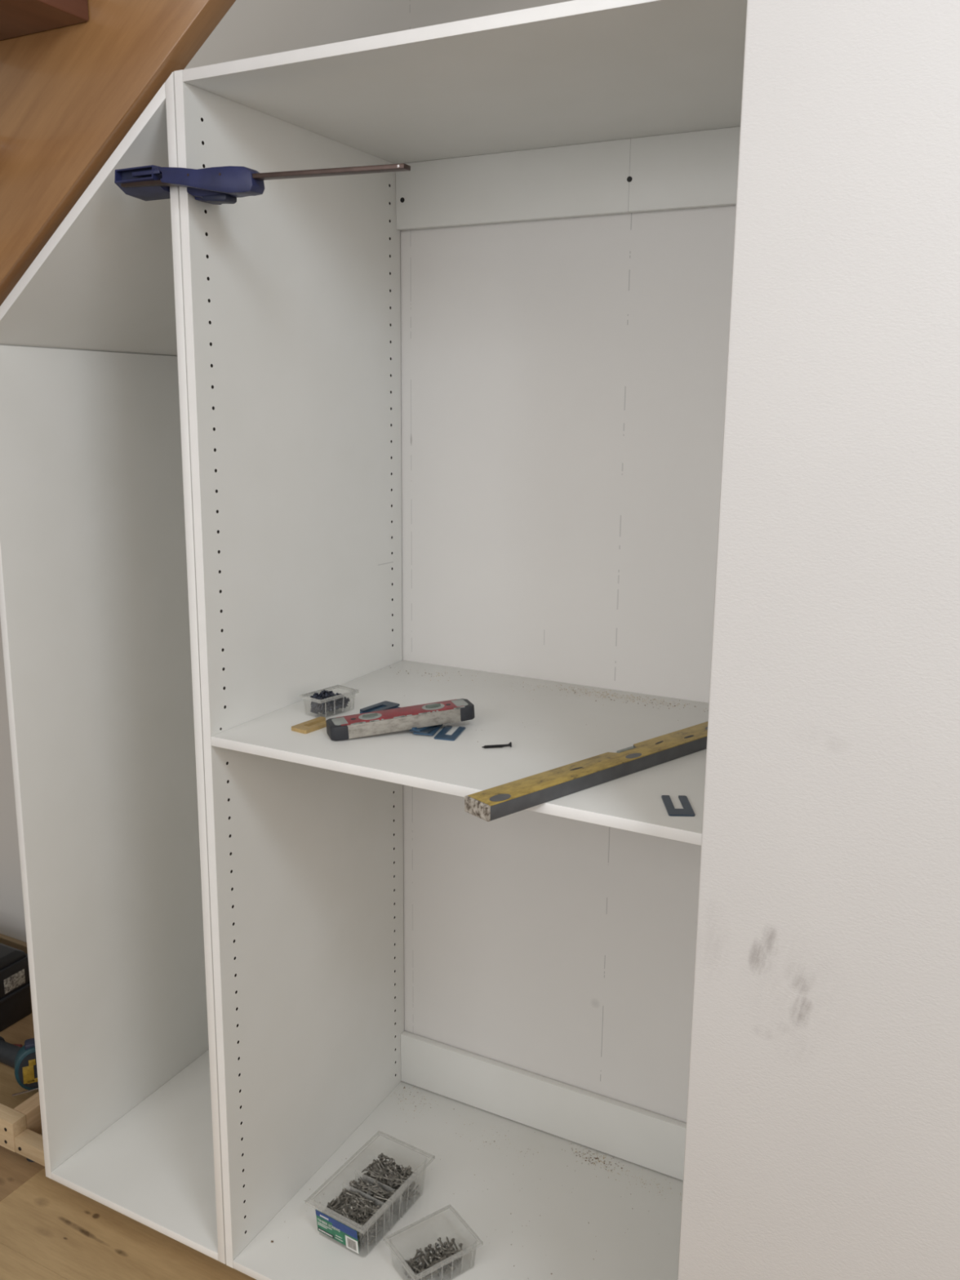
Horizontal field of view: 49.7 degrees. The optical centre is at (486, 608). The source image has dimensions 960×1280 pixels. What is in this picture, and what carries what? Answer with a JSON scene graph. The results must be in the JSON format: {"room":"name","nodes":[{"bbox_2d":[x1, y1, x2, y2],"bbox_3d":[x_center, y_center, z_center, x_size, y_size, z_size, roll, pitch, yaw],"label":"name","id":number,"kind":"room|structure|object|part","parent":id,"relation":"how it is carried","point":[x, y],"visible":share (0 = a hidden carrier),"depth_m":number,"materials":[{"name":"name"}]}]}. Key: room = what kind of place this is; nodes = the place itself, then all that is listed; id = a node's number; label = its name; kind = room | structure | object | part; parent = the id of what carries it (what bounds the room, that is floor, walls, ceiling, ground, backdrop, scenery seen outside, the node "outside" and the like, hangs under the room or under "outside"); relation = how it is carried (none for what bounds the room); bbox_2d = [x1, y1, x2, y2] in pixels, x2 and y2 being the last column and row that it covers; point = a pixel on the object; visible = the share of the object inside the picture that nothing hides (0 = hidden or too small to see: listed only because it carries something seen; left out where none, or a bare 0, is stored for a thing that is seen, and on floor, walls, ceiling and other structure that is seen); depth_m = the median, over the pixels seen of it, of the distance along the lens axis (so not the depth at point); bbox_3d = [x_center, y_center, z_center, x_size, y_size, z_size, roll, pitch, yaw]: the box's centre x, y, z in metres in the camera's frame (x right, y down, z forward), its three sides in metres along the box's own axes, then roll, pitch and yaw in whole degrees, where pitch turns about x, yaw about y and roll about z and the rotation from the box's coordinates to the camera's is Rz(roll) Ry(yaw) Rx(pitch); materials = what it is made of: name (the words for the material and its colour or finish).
{"room":"under-stairs area","nodes":[
{"label":"under-stairs area","id":0,"kind":"room"},
{"bbox_2d":[0,986,256,1279],"bbox_3d":[-1.413,1.521,0.706,7.800,0.040,4.187,6,12,27],"label":"floor","id":1,"kind":"structure","parent":0,"point":[50,1230],"depth_m":2.05,"materials":[{"name":"laminate"}]},
{"bbox_2d":[0,942,31,1031],"bbox_3d":[-1.438,0.967,2.783,0.408,0.243,0.196,6,12,27],"label":"toolbox","id":2,"kind":"object","parent":1,"relation":"on","point":[15,981],"visible":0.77,"depth_m":2.73,"materials":[{"name":"black plastic"}]},
{"bbox_3d":[-1.437,0.959,2.782,0.399,0.079,0.187,6,12,27],"label":"lid","id":3,"kind":"part","parent":2,"relation":"part of","materials":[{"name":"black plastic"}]},
{"bbox_2d":[0,1036,38,1096],"bbox_3d":[-1.137,1.083,2.522,0.269,0.128,0.112,11,15,43],"label":"tool","id":4,"kind":"object","parent":1,"relation":"on","point":[23,1060],"visible":0.48,"depth_m":2.45,"materials":[{"name":"teal plastic"}]},
{"bbox_3d":[-1.067,1.090,2.453,0.070,0.082,0.020,-5,12,-25],"label":"plate","id":5,"kind":"part","parent":4,"relation":"part of","materials":[{"name":"yellow plastic"}]},
{"bbox_2d":[24,1037,35,1049],"bbox_3d":[-1.077,1.040,2.479,0.048,0.024,0.038,-5,12,-25],"label":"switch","id":6,"kind":"object","parent":4,"relation":"attached to","point":[29,1044],"depth_m":2.46,"materials":[{"name":"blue plastic"}]},
{"bbox_2d":[0,1091,44,1166],"bbox_3d":[-0.688,1.149,2.288,2.400,0.095,0.392,6,12,27],"label":"frame","id":7,"kind":"object","parent":1,"relation":"on","point":[20,1127],"visible":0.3,"depth_m":2.25,"materials":[{"name":"brown wood"}]},
{"bbox_3d":[-1.424,1.094,2.460,0.928,0.070,0.034,6,12,27],"label":"rail","id":8,"kind":"part","parent":7,"relation":"part of","materials":[{"name":"brown wood"}]},
{"bbox_3d":[-0.357,1.228,1.926,1.472,0.037,0.034,6,12,27],"label":"rail","id":9,"kind":"part","parent":7,"relation":"part of","materials":[{"name":"brown wood"}]},
{"bbox_2d":[0,71,226,1264],"bbox_3d":[-0.533,0.135,2.040,0.464,1.993,0.584,6,12,27],"label":"tall cabinet","id":10,"kind":"object","parent":1,"relation":"on","point":[99,602],"visible":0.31,"depth_m":2.04,"materials":[{"name":"white laminate"}]},
{"bbox_3d":[-0.734,0.296,2.176,0.016,1.620,0.584,6,12,27],"label":"panel","id":11,"kind":"part","parent":10,"relation":"part of","materials":[{"name":"white laminate"}]},
{"bbox_3d":[-0.544,1.105,2.231,0.431,0.016,0.584,6,12,27],"label":"panel","id":12,"kind":"part","parent":10,"relation":"part of","materials":[{"name":"white plastic"}]},
{"bbox_3d":[-0.334,0.157,1.940,0.016,1.993,0.584,6,12,27],"label":"panel","id":13,"kind":"part","parent":10,"relation":"part of","materials":[{"name":"white laminate"}]},
{"bbox_2d":[0,0,235,306],"bbox_3d":[-1.269,-0.496,1.444,4.000,3.516,0.980,6,12,27],"label":"staircase","id":14,"kind":"structure","parent":1,"relation":"on","point":[76,76],"depth_m":1.56,"materials":[{"name":"brown wood"}]},
{"bbox_2d":[173,0,746,1279],"bbox_3d":[0.054,0.200,1.746,0.851,1.993,0.586,6,12,27],"label":"tall cabinet","id":15,"kind":"object","parent":1,"relation":"on","point":[575,108],"visible":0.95,"depth_m":1.83,"materials":[{"name":"white laminate"}]},
{"bbox_2d":[114,163,410,204],"bbox_3d":[-0.308,-0.603,1.458,0.499,0.056,0.084,6,12,27],"label":"clamp","id":16,"kind":"object","parent":15,"relation":"attached to","point":[217,185],"visible":0.96,"depth_m":1.46,"materials":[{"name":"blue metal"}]},
{"bbox_3d":[-0.318,0.159,1.931,0.016,1.993,0.584,6,12,27],"label":"panel","id":17,"kind":"part","parent":15,"relation":"part of","materials":[{"name":"white laminate"}]},
{"bbox_2d":[291,716,326,733],"bbox_3d":[-0.288,0.194,1.726,0.034,0.006,0.072,8,13,34],"label":"horseshoe shim","id":18,"kind":"object","parent":15,"relation":"on","point":[319,722],"visible":0.75,"depth_m":1.71,"materials":[{"name":"beige plastic"}]},
{"bbox_2d":[315,1139,391,1253],"bbox_3d":[-0.216,1.112,1.967,0.136,0.077,0.223,7,13,31],"label":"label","id":19,"kind":"object","parent":15,"relation":"on","point":[327,1225],"visible":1,"depth_m":1.88,"materials":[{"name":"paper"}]},
{"bbox_2d":[317,1214,342,1241],"bbox_3d":[-0.285,1.129,1.892,0.058,0.039,0.005,7,13,31],"label":"print","id":20,"kind":"object","parent":19,"relation":"on","point":[320,1215],"depth_m":1.90},
{"bbox_3d":[-0.242,1.146,1.870,0.028,0.028,0.003,7,13,31],"label":"barcode panel","id":21,"kind":"part","parent":19,"relation":"part of","materials":[{"name":"white paper"}]},
{"bbox_2d":[321,1152,418,1247],"bbox_3d":[-0.217,1.118,1.968,0.104,0.064,0.184,7,13,31],"label":"screws","id":22,"kind":"object","parent":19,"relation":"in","point":[388,1181],"visible":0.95,"depth_m":1.95,"materials":[{"name":"grey metal"}]},
{"bbox_2d":[325,698,475,741],"bbox_3d":[-0.140,0.181,1.708,0.244,0.041,0.054,-3,12,-19],"label":"spirit level","id":23,"kind":"object","parent":15,"relation":"on","point":[382,722],"visible":1,"depth_m":1.69,"materials":[{"name":"metal"}]},
{"bbox_3d":[-0.236,0.182,1.673,0.021,0.001,0.036,-7,13,-18],"label":"cap plate","id":24,"kind":"part","parent":23,"relation":"part of","materials":[{"name":"silver metal"}]},
{"bbox_3d":[-0.044,0.158,1.737,0.021,0.001,0.036,-7,13,-18],"label":"cap plate","id":25,"kind":"part","parent":23,"relation":"part of","materials":[{"name":"silver metal"}]},
{"bbox_2d":[413,724,443,735],"bbox_3d":[-0.095,0.197,1.716,0.035,0.002,0.069,3,11,13],"label":"horseshoe shim","id":26,"kind":"object","parent":15,"relation":"on","point":[432,733],"visible":0.43,"depth_m":1.69,"materials":[{"name":"blue plastic"}]},
{"bbox_2d":[408,724,442,733],"bbox_3d":[-0.098,0.194,1.717,0.035,0.002,0.069,5,12,22],"label":"horseshoe shim","id":27,"kind":"object","parent":26,"relation":"on","point":[427,731],"visible":0.39,"depth_m":1.69,"materials":[{"name":"plastic"}]},
{"bbox_2d":[409,725,431,731],"bbox_3d":[-0.105,0.191,1.721,0.034,0.002,0.069,8,13,32],"label":"horseshoe shim","id":28,"kind":"object","parent":27,"relation":"on","point":[425,727],"visible":0.3,"depth_m":1.69,"materials":[{"name":"blue plastic"}]},
{"bbox_2d":[434,725,465,741],"bbox_3d":[-0.059,0.203,1.699,0.034,0.002,0.069,3,11,14],"label":"horseshoe shim","id":29,"kind":"object","parent":15,"relation":"on","point":[442,735],"visible":1,"depth_m":1.69,"materials":[{"name":"blue plastic"}]},
{"bbox_3d":[0.043,1.170,1.935,0.819,0.016,0.584,6,12,27],"label":"panel","id":30,"kind":"part","parent":15,"relation":"part of","materials":[{"name":"white plastic"}]},
{"bbox_2d":[210,660,709,845],"bbox_3d":[0.054,0.205,1.747,0.819,0.016,0.586,6,12,27],"label":"shelf","id":31,"kind":"object","parent":15,"relation":"attached to","point":[558,728],"depth_m":1.67,"materials":[{"name":"white laminate"}]},
{"bbox_3d":[0.064,-0.770,1.554,0.819,0.016,0.584,6,12,27],"label":"panel","id":32,"kind":"part","parent":15,"relation":"part of","materials":[{"name":"white laminate"}]},
{"bbox_2d":[271,1086,680,1274],"bbox_3d":[0.022,1.153,1.970,0.734,0.003,0.504,6,12,27],"label":"sawdust","id":33,"kind":"object","parent":15,"relation":"on","point":[404,1086],"visible":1,"depth_m":2.11},
{"bbox_2d":[481,742,511,748],"bbox_3d":[0.016,0.215,1.631,0.047,0.009,0.009,-1,11,-10],"label":"screw","id":34,"kind":"object","parent":15,"relation":"on","point":[490,746],"visible":1,"depth_m":1.63,"materials":[{"name":"black metal"}]},
{"bbox_3d":[0.174,1.054,2.171,0.818,0.118,0.015,6,12,27],"label":"rail","id":35,"kind":"part","parent":15,"relation":"part of","materials":[{"name":"white plastic"}]},
{"bbox_2d":[396,669,706,742],"bbox_3d":[0.056,0.182,1.817,0.748,0.002,0.448,6,12,27],"label":"sawdust","id":36,"kind":"object","parent":15,"relation":"on","point":[410,669],"visible":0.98,"depth_m":1.94},
{"bbox_3d":[0.194,-0.751,1.815,0.818,0.118,0.015,6,12,27],"label":"rail","id":37,"kind":"part","parent":15,"relation":"part of","materials":[{"name":"white laminate"}]},
{"bbox_2d":[464,721,707,822],"bbox_3d":[0.213,0.225,1.549,0.601,0.023,0.048,-9,15,-40],"label":"spirit level","id":38,"kind":"object","parent":15,"relation":"on","point":[488,805],"visible":0.73,"depth_m":1.47,"materials":[{"name":"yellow metal"}]},
{"bbox_2d":[661,795,694,816],"bbox_3d":[0.259,0.266,1.400,0.034,0.002,0.069,1,11,1],"label":"horseshoe shim","id":39,"kind":"object","parent":15,"relation":"on","point":[687,811],"visible":1,"depth_m":1.39,"materials":[{"name":"plastic"}]},
{"bbox_3d":[-0.095,1.149,1.851,0.142,0.053,0.108,-7,13,-34],"label":"tub","id":40,"kind":"object","parent":15,"relation":"on","visible":0},
{"bbox_2d":[400,1236,466,1279],"bbox_3d":[-0.094,1.156,1.852,0.114,0.038,0.082,-7,13,-34],"label":"screws","id":41,"kind":"object","parent":40,"relation":"in","point":[437,1260],"visible":1,"depth_m":1.84,"materials":[{"name":"grey metal"}]},
{"label":"tub","id":42,"kind":"object","parent":15,"relation":"on","visible":0},
{"bbox_2d":[310,689,350,714],"bbox_3d":[-0.273,0.161,1.805,0.043,0.038,0.076,9,14,38],"label":"screws","id":43,"kind":"object","parent":42,"relation":"in","point":[325,701],"visible":1,"depth_m":1.79,"materials":[{"name":"black metal"}]},
{"bbox_3d":[-0.175,0.185,1.786,0.069,0.002,0.034,-9,15,-40],"label":"horseshoe shim","id":44,"kind":"object","parent":15,"relation":"on","visible":0},
{"bbox_3d":[-0.174,0.179,1.798,0.035,0.002,0.069,10,15,40],"label":"horseshoe shim","id":45,"kind":"object","parent":44,"relation":"on","visible":0},
{"bbox_2d":[360,706,400,713],"bbox_3d":[-0.182,0.176,1.798,0.069,0.002,0.034,-10,16,-44],"label":"horseshoe shim","id":46,"kind":"object","parent":45,"relation":"on","point":[368,711],"visible":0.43,"depth_m":1.80,"materials":[{"name":"blue plastic"}]},
{"bbox_2d":[360,701,399,711],"bbox_3d":[-0.185,0.172,1.805,0.034,0.002,0.069,9,14,35],"label":"horseshoe shim","id":47,"kind":"object","parent":46,"relation":"on","point":[388,704],"visible":0.82,"depth_m":1.81,"materials":[{"name":"plastic"}]},
{"bbox_2d":[0,0,736,1123],"bbox_3d":[-0.416,-0.199,2.310,7.800,2.762,0.100,6,12,27],"label":"wall","id":48,"kind":"structure","parent":0,"point":[563,380],"depth_m":2.01,"materials":[{"name":"paint"}]},
{"bbox_2d":[0,933,27,954],"bbox_3d":[-2.275,0.895,3.426,3.710,0.119,0.018,6,12,27],"label":"baseboard","id":49,"kind":"structure","parent":48,"relation":"attached to","point":[5,940],"depth_m":2.94,"materials":[{"name":"brown wood"}]},
{"bbox_2d":[677,0,959,1279],"bbox_3d":[1.637,0.114,0.831,2.763,2.762,0.707,6,12,27],"label":"wall","id":50,"kind":"structure","parent":0,"point":[822,1142],"depth_m":1.08,"materials":[{"name":"paint"}]}
]}

